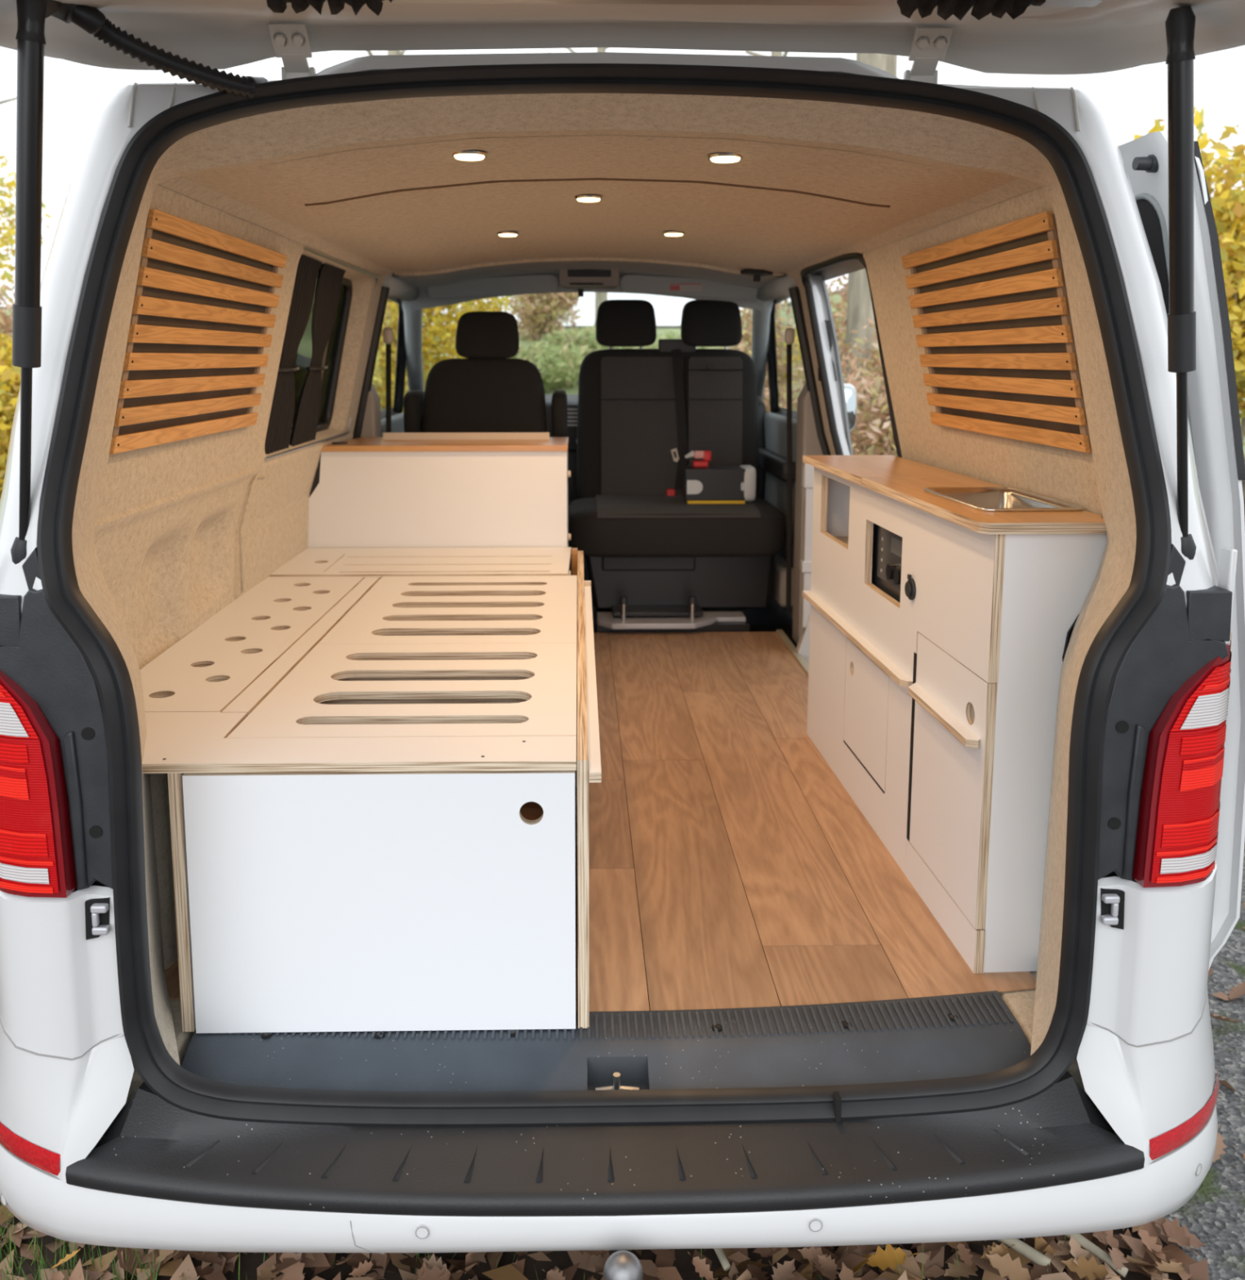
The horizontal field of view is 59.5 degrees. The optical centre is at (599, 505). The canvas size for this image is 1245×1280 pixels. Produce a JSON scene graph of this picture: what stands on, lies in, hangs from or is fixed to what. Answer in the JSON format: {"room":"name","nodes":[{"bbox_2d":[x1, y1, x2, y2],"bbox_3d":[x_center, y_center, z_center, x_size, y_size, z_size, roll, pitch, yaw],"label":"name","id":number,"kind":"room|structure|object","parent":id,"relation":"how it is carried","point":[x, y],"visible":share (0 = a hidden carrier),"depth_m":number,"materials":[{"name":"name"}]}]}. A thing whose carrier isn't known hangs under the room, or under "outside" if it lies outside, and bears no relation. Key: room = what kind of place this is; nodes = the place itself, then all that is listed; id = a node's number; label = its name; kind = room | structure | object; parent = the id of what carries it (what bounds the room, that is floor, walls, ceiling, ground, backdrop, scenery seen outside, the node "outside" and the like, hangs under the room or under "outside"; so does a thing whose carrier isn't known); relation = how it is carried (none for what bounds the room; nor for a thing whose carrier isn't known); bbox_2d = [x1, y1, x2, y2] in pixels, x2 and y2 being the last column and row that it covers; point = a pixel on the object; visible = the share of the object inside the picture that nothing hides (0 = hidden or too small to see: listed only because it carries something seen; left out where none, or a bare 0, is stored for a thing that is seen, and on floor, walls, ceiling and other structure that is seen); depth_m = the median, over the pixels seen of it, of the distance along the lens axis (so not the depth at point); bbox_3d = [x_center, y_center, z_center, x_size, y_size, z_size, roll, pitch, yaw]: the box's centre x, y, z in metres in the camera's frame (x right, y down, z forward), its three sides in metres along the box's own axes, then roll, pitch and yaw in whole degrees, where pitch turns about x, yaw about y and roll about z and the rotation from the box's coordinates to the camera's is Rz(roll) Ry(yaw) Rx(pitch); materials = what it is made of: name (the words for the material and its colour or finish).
{"room":"vehicle interior","nodes":[
{"label":"vehicle interior","id":0,"kind":"room"},
{"bbox_2d":[93,176,393,670],"bbox_3d":[-0.831,0.036,2.886,0.257,1.452,2.140,0,8,-1],"label":"wall","id":1,"kind":"structure","parent":0,"point":[166,535],"depth_m":2.46,"materials":[{"name":"fabric"}]},
{"bbox_2d":[123,999,195,1106],"bbox_3d":[-0.721,0.849,1.787,0.138,0.056,0.340,0,8,-1],"label":"trim","id":2,"kind":"structure","parent":1,"relation":"attached to","point":[183,1039],"depth_m":1.71,"materials":[{"name":"fabric"}]},
{"bbox_2d":[149,773,177,969],"bbox_3d":[-0.831,0.513,2.655,0.143,0.430,1.625,0,8,-1],"label":"trim","id":3,"kind":"structure","parent":1,"relation":"attached to","point":[158,781],"depth_m":1.87,"materials":[{"name":"fabric"}]},
{"bbox_2d":[109,208,287,454],"bbox_3d":[-0.769,-0.333,2.160,0.104,0.393,0.800,0,8,-1],"label":"slatted panel","id":4,"kind":"object","parent":1,"relation":"attached to","point":[204,299],"visible":0.92,"depth_m":2.05,"materials":[{"name":"brown wood"}]},
{"bbox_2d":[239,475,265,592],"bbox_3d":[-0.887,0.066,2.799,0.045,0.296,0.119,0,8,-1],"label":"trim","id":5,"kind":"structure","parent":1,"relation":"attached to","point":[256,477],"depth_m":2.74,"materials":[{"name":"fabric"}]},
{"bbox_2d":[264,417,351,460],"bbox_3d":[-0.861,-0.212,3.295,0.020,0.057,1.019,0,8,-1],"label":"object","id":6,"kind":"object","parent":1,"relation":"attached to","point":[285,452],"visible":1,"depth_m":3.23,"materials":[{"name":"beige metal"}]},
{"bbox_2d":[303,246,379,289],"bbox_3d":[-0.755,-0.689,3.232,0.031,0.058,1.019,0,8,-1],"label":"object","id":7,"kind":"object","parent":1,"relation":"attached to","point":[306,249],"visible":0.94,"depth_m":3.14,"materials":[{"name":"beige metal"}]},
{"bbox_2d":[264,254,321,454],"bbox_3d":[-0.817,-0.394,2.881,0.132,0.515,0.275,0,8,-1],"label":"curtain","id":8,"kind":"object","parent":7,"relation":"hanging from","point":[282,408],"visible":0.84,"depth_m":2.88,"materials":[{"name":"black fabric"}]},
{"bbox_2d":[289,263,346,446],"bbox_3d":[-0.823,-0.435,3.190,0.132,0.515,0.270,0,8,-1],"label":"curtain","id":9,"kind":"object","parent":7,"relation":"hanging from","point":[330,277],"visible":0.99,"depth_m":3.16,"materials":[{"name":"black fabric"}]},
{"bbox_2d":[394,257,783,276],"bbox_3d":[-0.033,-0.850,3.861,1.381,0.072,0.018,0,8,-1],"label":"trim","id":10,"kind":"structure","parent":1,"relation":"attached to","point":[562,259],"depth_m":3.85,"materials":[{"name":"fabric"}]},
{"bbox_2d":[304,177,890,207],"bbox_3d":[0.000,-0.622,2.156,1.161,0.060,0.008,0,8,-1],"label":"trim","id":11,"kind":"structure","parent":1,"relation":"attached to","point":[580,179],"depth_m":2.15,"materials":[{"name":"brown fabric"}]},
{"bbox_2d":[71,93,1136,1065],"bbox_3d":[0.011,0.102,1.658,1.820,1.399,0.354,0,8,-1],"label":"trim","id":12,"kind":"structure","parent":1,"relation":"attached to","point":[922,138],"depth_m":1.63,"materials":[{"name":"fabric"}]},
{"bbox_2d":[180,135,1019,272],"bbox_3d":[-0.013,-0.708,2.800,1.420,0.057,2.140,0,8,-1],"label":"ceiling","id":13,"kind":"structure","parent":0,"point":[740,228],"depth_m":2.27,"materials":[{"name":"fabric"}]},
{"bbox_2d":[451,151,487,160],"bbox_3d":[-0.221,-0.594,1.853,0.062,0.008,0.062,0,8,-1],"label":"recessed light","id":14,"kind":"object","parent":13,"relation":"in","point":[460,155],"visible":1,"depth_m":1.84,"materials":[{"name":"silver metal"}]},
{"bbox_2d":[453,153,484,160],"bbox_3d":[-0.221,-0.592,1.853,0.053,0.004,0.053,0,8,-1],"label":"diffuser","id":15,"kind":"object","parent":14,"relation":"attached to","point":[462,157],"depth_m":1.84,"materials":[{"name":"beige plastic"}]},
{"bbox_2d":[497,231,519,236],"bbox_3d":[-0.253,-0.752,3.022,0.062,0.008,0.062,0,8,-1],"label":"recessed light","id":16,"kind":"object","parent":13,"relation":"in","point":[502,233],"visible":1,"depth_m":3.00,"materials":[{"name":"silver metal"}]},
{"bbox_2d":[497,233,517,236],"bbox_3d":[-0.253,-0.750,3.022,0.053,0.004,0.053,0,8,-1],"label":"diffuser","id":17,"kind":"object","parent":16,"relation":"attached to","point":[500,234],"depth_m":3.01,"materials":[{"name":"beige plastic"}]},
{"bbox_2d":[574,195,602,202],"bbox_3d":[-0.023,-0.676,2.401,0.062,0.008,0.062,0,8,-1],"label":"recessed light","id":18,"kind":"object","parent":13,"relation":"in","point":[584,198],"visible":1,"depth_m":2.38,"materials":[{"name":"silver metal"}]},
{"bbox_2d":[576,197,600,202],"bbox_3d":[-0.023,-0.674,2.401,0.053,0.004,0.053,0,8,-1],"label":"diffuser","id":19,"kind":"object","parent":18,"relation":"attached to","point":[580,199],"depth_m":2.39,"materials":[{"name":"beige plastic"}]},
{"bbox_2d":[662,231,684,236],"bbox_3d":[0.207,-0.753,3.021,0.062,0.008,0.062,0,8,-1],"label":"recessed light","id":20,"kind":"object","parent":13,"relation":"in","point":[666,233],"visible":1,"depth_m":3.00,"materials":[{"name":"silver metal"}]},
{"bbox_2d":[664,233,683,236],"bbox_3d":[0.207,-0.751,3.021,0.053,0.004,0.053,0,8,-1],"label":"diffuser","id":21,"kind":"object","parent":20,"relation":"attached to","point":[666,234],"depth_m":3.01,"materials":[{"name":"beige plastic"}]},
{"bbox_2d":[707,153,742,163],"bbox_3d":[0.218,-0.599,1.881,0.062,0.008,0.062,0,8,-1],"label":"recessed light","id":22,"kind":"object","parent":13,"relation":"in","point":[717,157],"visible":1,"depth_m":1.86,"materials":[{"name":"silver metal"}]},
{"bbox_2d":[710,155,740,163],"bbox_3d":[0.218,-0.597,1.881,0.053,0.004,0.053,0,8,-1],"label":"diffuser","id":23,"kind":"object","parent":22,"relation":"attached to","point":[717,159],"depth_m":1.87,"materials":[{"name":"beige plastic"}]},
{"bbox_2d":[164,631,1035,1011],"bbox_3d":[-0.095,0.670,2.984,1.635,0.030,2.464,0,8,-1],"label":"floor","id":24,"kind":"structure","parent":0,"point":[731,865],"depth_m":2.29,"materials":[{"name":"brown wood"}]},
{"bbox_2d":[139,546,601,1033],"bbox_3d":[-0.473,0.477,2.597,0.918,0.449,1.875,0,8,-1],"label":"bed","id":25,"kind":"object","parent":24,"relation":"on","point":[379,763],"visible":0.98,"depth_m":1.70,"materials":[{"name":"white laminate"}]},
{"bbox_2d":[307,432,570,547],"bbox_3d":[-0.543,0.147,3.678,0.898,0.780,0.370,0,8,-1],"label":"storage box","id":26,"kind":"object","parent":24,"relation":"on","point":[393,490],"visible":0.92,"depth_m":3.48,"materials":[{"name":"white laminate"}]},
{"bbox_2d":[802,466,1106,973],"bbox_3d":[0.713,0.343,2.429,0.244,0.767,1.215,0,8,-3],"label":"kitchen cabinet","id":27,"kind":"object","parent":24,"relation":"on","point":[936,644],"visible":0.94,"depth_m":1.98,"materials":[{"name":"white laminate"}]},
{"bbox_2d":[904,573,915,599],"bbox_3d":[0.623,0.163,2.176,0.016,0.052,0.043,0,8,-1],"label":"power socket","id":28,"kind":"object","parent":27,"relation":"attached to","point":[910,584],"depth_m":2.17,"materials":[{"name":"black plastic"}]},
{"bbox_2d":[802,454,1106,534],"bbox_3d":[0.708,-0.046,2.365,0.246,0.018,1.232,0,8,-3],"label":"countertop","id":29,"kind":"structure","parent":27,"relation":"on","point":[903,480],"depth_m":2.15,"materials":[{"name":"brown wood"}]},
{"bbox_2d":[923,487,1084,511],"bbox_3d":[0.746,0.046,2.042,0.190,0.126,0.311,0,8,-3],"label":"sink","id":30,"kind":"object","parent":29,"relation":"in","point":[981,499],"visible":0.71,"depth_m":2.14,"materials":[{"name":"metal"}]},
{"bbox_2d":[687,500,745,503],"bbox_3d":[0.467,-0.014,4.345,0.230,0.012,0.015,0,8,-1],"label":"stripe","id":31,"kind":"object","parent":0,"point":[688,501],"depth_m":4.34,"materials":[{"name":"plastic"}]},
{"bbox_2d":[784,177,1102,661],"bbox_3d":[0.787,0.032,2.916,0.220,1.452,2.140,0,8,-1],"label":"wall","id":32,"kind":"structure","parent":0,"point":[1066,475],"depth_m":2.48,"materials":[{"name":"fabric"}]},
{"bbox_2d":[901,211,1091,453],"bbox_3d":[0.769,-0.337,2.190,0.104,0.393,0.800,0,8,-1],"label":"slatted panel","id":33,"kind":"object","parent":32,"relation":"attached to","point":[993,318],"visible":1,"depth_m":2.07,"materials":[{"name":"brown wood"}]},
{"bbox_2d":[998,971,1087,1094],"bbox_3d":[0.741,0.846,1.815,0.138,0.056,0.340,0,8,-1],"label":"trim","id":34,"kind":"structure","parent":32,"relation":"attached to","point":[1020,1003],"depth_m":1.78,"materials":[{"name":"fabric"}]},
{"label":"outside","id":35,"kind":"structure","parent":0,"visible":0},
{"bbox_2d":[0,289,1244,1279],"bbox_3d":[-0.138,-1.151,9.369,28.000,3.181,44.000,0,8,-1],"label":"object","id":36,"kind":"structure","parent":35,"point":[1139,1249],"depth_m":1.98,"materials":[{"name":"plant"}]},
{"bbox_2d":[0,275,14,349],"bbox_3d":[-4.853,-0.822,8.777,2.883,2.402,1.526,0,8,-1],"label":"shrub","id":37,"kind":"object","parent":36,"relation":"on","point":[6,321],"visible":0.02,"depth_m":8.66,"materials":[{"name":"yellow plant"}]},
{"bbox_2d":[0,333,21,499],"bbox_3d":[-4.485,-0.551,7.492,1.985,2.310,2.043,2,8,17],"label":"shrub","id":38,"kind":"object","parent":36,"relation":"on","point":[10,375],"visible":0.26,"depth_m":7.25,"materials":[{"name":"yellow plant"}]},
{"bbox_2d":[0,97,53,291],"bbox_3d":[-7.399,-2.768,12.518,2.069,4.178,2.023,-7,10,-42],"label":"tree","id":39,"kind":"object","parent":36,"relation":"on","point":[7,235],"visible":0.58,"depth_m":12.65,"materials":[{"name":"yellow plant"}]},
{"bbox_2d":[366,50,408,394],"bbox_3d":[-2.774,-4.089,15.467,3.054,5.682,2.693,0,8,-1],"label":"tree","id":40,"kind":"object","parent":36,"relation":"on","point":[389,52],"visible":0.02,"depth_m":15.13,"materials":[{"name":"green plant"}]},
{"bbox_2d":[401,368,408,413],"bbox_3d":[-3.328,-1.752,13.741,2.218,2.159,1.792,0,8,-1],"label":"shrub","id":41,"kind":"object","parent":36,"relation":"on","point":[406,378],"visible":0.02,"depth_m":13.93,"materials":[{"name":"yellow plant"}]},
{"bbox_2d":[0,1200,1065,1279],"bbox_3d":[-0.138,1.329,2.141,2.097,0.090,0.571,0,8,-1],"label":"fallen leaves","id":42,"kind":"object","parent":36,"relation":"on","point":[2,1231],"depth_m":1.98,"materials":[{"name":"brown plant"}]},
{"bbox_2d":[542,47,608,53],"bbox_3d":[0.228,-7.117,22.718,3.494,6.904,1.964,0,8,-1],"label":"tree","id":43,"kind":"object","parent":36,"relation":"on","point":[598,49],"visible":0.02,"depth_m":22.33,"materials":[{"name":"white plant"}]},
{"bbox_2d":[0,0,1244,1279],"bbox_3d":[0.104,0.093,3.385,2.263,2.205,6.074,0,8,-1],"label":"campervan","id":44,"kind":"object","parent":36,"relation":"on","point":[933,1118],"visible":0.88,"depth_m":1.52,"materials":[{"name":"metal"}]},
{"bbox_2d":[0,670,76,897],"bbox_3d":[-0.849,0.348,1.586,0.096,0.344,0.342,-5,9,-34],"label":"tail light","id":45,"kind":"object","parent":44,"relation":"on","point":[38,806],"depth_m":1.47,"materials":[{"name":"red plastic"}]},
{"bbox_2d":[0,588,112,890],"bbox_3d":[-0.804,0.301,1.686,0.273,0.450,0.430,0,8,-1],"label":"trim panel","id":46,"kind":"object","parent":44,"relation":"on","point":[56,652],"depth_m":1.47,"materials":[{"name":"black plastic"}]},
{"bbox_2d":[266,0,392,16],"bbox_3d":[-0.327,-0.628,1.306,0.183,0.070,0.087,0,8,-1],"label":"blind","id":47,"kind":"object","parent":44,"relation":"hanging from","point":[335,6],"depth_m":1.31,"materials":[{"name":"black"}]},
{"bbox_2d":[403,311,567,436],"bbox_3d":[-0.437,-0.146,4.397,0.622,1.247,0.552,0,8,-1],"label":"seat","id":48,"kind":"object","parent":44,"relation":"in","point":[486,390],"visible":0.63,"depth_m":4.12,"materials":[{"name":"fabric"}]},
{"bbox_2d":[568,299,785,632],"bbox_3d":[0.299,-0.198,4.452,0.860,1.299,0.784,0,8,-1],"label":"passenger seat","id":49,"kind":"object","parent":44,"relation":"in","point":[656,561],"visible":0.88,"depth_m":4.60,"materials":[{"name":"fabric"}]},
{"bbox_2d":[568,497,785,557],"bbox_3d":[0.300,0.080,4.428,0.860,0.190,0.520,0,8,-1],"label":"seat cushion","id":50,"kind":"object","parent":49,"relation":"on","point":[598,526],"depth_m":4.18,"materials":[{"name":"fabric"}]},
{"bbox_2d":[657,338,696,495],"bbox_3d":[0.334,-0.374,4.619,0.160,0.660,0.160,0,8,-1],"label":"belt","id":51,"kind":"object","parent":49,"relation":"attached to","point":[676,346],"visible":0.96,"depth_m":4.59,"materials":[{"name":"fabric"}]},
{"bbox_2d":[681,465,755,503],"bbox_3d":[0.485,-0.089,4.404,0.287,0.144,0.152,0,8,-1],"label":"box","id":52,"kind":"object","parent":49,"relation":"on","point":[710,484],"visible":1,"depth_m":4.34,"materials":[{"name":"black plastic"}]},
{"bbox_2d":[684,450,711,467],"bbox_3d":[0.399,-0.190,4.403,0.106,0.068,0.040,0,8,-1],"label":"spray trigger","id":53,"kind":"object","parent":52,"relation":"on","point":[705,455],"visible":1,"depth_m":4.39,"materials":[{"name":"red plastic"}]},
{"bbox_2d":[670,283,701,290],"bbox_3d":[0.357,-0.903,4.498,0.129,0.028,0.002,0,8,-1],"label":"print","id":54,"kind":"object","parent":44,"relation":"attached to","point":[673,286],"depth_m":4.50,"materials":[{"name":"grey"}]},
{"bbox_2d":[843,382,857,431],"bbox_3d":[1.125,-0.453,5.047,0.130,0.230,0.090,0,8,-1],"label":"mirror","id":55,"kind":"object","parent":44,"relation":"attached to","point":[851,395],"depth_m":4.99,"materials":[{"name":"white paint"}]},
{"bbox_2d":[896,0,1045,20],"bbox_3d":[0.448,-0.630,1.321,0.202,0.072,0.090,0,8,-1],"label":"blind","id":56,"kind":"object","parent":44,"relation":"hanging from","point":[945,8],"depth_m":1.32,"materials":[{"name":"black"}]},
{"bbox_2d":[1097,583,1227,880],"bbox_3d":[0.825,0.297,1.717,0.273,0.450,0.430,0,8,-1],"label":"trim panel","id":57,"kind":"object","parent":44,"relation":"on","point":[1160,645],"depth_m":1.50,"materials":[{"name":"black plastic"}]},
{"bbox_2d":[1132,632,1231,888],"bbox_3d":[0.874,0.344,1.619,0.096,0.344,0.342,5,9,32],"label":"tail light","id":58,"kind":"object","parent":44,"relation":"on","point":[1184,680],"depth_m":1.50,"materials":[{"name":"red plastic"}]},
{"bbox_2d":[713,1248,730,1271],"bbox_3d":[0.191,1.345,2.025,0.023,0.024,0.181,-4,9,-27],"label":"twig","id":59,"kind":"object","parent":36,"relation":"on","point":[721,1255],"visible":0.29,"depth_m":1.96,"materials":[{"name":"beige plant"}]},
{"bbox_2d":[771,51,787,56],"bbox_3d":[3.615,-7.179,21.636,3.119,6.603,2.781,-4,9,-26],"label":"tree","id":60,"kind":"object","parent":36,"relation":"on","point":[773,53],"visible":0.02,"depth_m":21.45,"materials":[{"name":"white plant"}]},
{"bbox_2d":[763,275,848,412],"bbox_3d":[1.606,-0.770,9.026,1.330,2.520,1.359,0,8,-1],"label":"shrub","id":61,"kind":"object","parent":36,"relation":"on","point":[843,322],"visible":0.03,"depth_m":8.68,"materials":[{"name":"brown plant"}]},
{"bbox_2d":[745,50,897,447],"bbox_3d":[2.290,-3.321,8.130,3.148,7.906,2.853,3,8,20],"label":"tree","id":62,"kind":"object","parent":36,"relation":"on","point":[860,308],"visible":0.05,"depth_m":8.13,"materials":[{"name":"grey plant"}]},
{"bbox_2d":[768,353,897,456],"bbox_3d":[1.829,-0.140,7.141,1.554,1.783,1.184,0,8,-1],"label":"shrub","id":63,"kind":"object","parent":36,"relation":"on","point":[883,440],"visible":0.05,"depth_m":6.92,"materials":[{"name":"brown plant"}]},
{"bbox_2d":[831,296,847,371],"bbox_3d":[3.248,-1.003,9.917,2.666,2.363,1.672,0,8,-1],"label":"shrub","id":64,"kind":"object","parent":36,"relation":"on","point":[833,304],"visible":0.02,"depth_m":9.92,"materials":[{"name":"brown plant"}]},
{"bbox_2d":[840,317,889,449],"bbox_3d":[2.188,-0.333,7.582,1.378,2.041,1.061,6,10,38],"label":"shrub","id":65,"kind":"object","parent":36,"relation":"on","point":[877,362],"visible":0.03,"depth_m":7.74,"materials":[{"name":"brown plant"}]},
{"bbox_2d":[997,1238,1051,1271],"bbox_3d":[0.720,1.348,2.016,0.219,0.036,0.026,5,9,32],"label":"twig","id":66,"kind":"object","parent":36,"relation":"on","point":[1020,1246],"visible":0.39,"depth_m":1.97,"materials":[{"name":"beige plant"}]},
{"bbox_2d":[1065,1233,1128,1277],"bbox_3d":[0.845,1.345,2.033,0.270,0.032,0.023,7,11,43],"label":"twig","id":67,"kind":"object","parent":36,"relation":"on","point":[1083,1242],"visible":0.4,"depth_m":1.97,"materials":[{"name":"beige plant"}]},
{"bbox_2d":[1133,106,1244,500],"bbox_3d":[4.329,-1.211,7.359,2.055,2.852,1.799,0,8,-1],"label":"tree","id":68,"kind":"object","parent":36,"relation":"on","point":[1228,206],"visible":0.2,"depth_m":6.94,"materials":[{"name":"yellow plant"}]},
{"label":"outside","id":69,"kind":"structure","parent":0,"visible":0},
{"bbox_2d":[5,294,1244,457],"bbox_3d":[-0.334,-2.577,19.518,24.000,3.125,21.500,0,8,-1],"label":"meadow","id":70,"kind":"structure","parent":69,"point":[836,298],"depth_m":20.98,"materials":[{"name":"green plant"}]},
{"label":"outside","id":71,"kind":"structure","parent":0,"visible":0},
{"bbox_2d":[1157,840,1244,1279],"bbox_3d":[1.939,1.469,1.438,1.959,0.022,11.500,0,8,-1],"label":"gravel ground","id":72,"kind":"structure","parent":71,"point":[1215,1214],"depth_m":2.28,"materials":[{"name":"grey gravel"}]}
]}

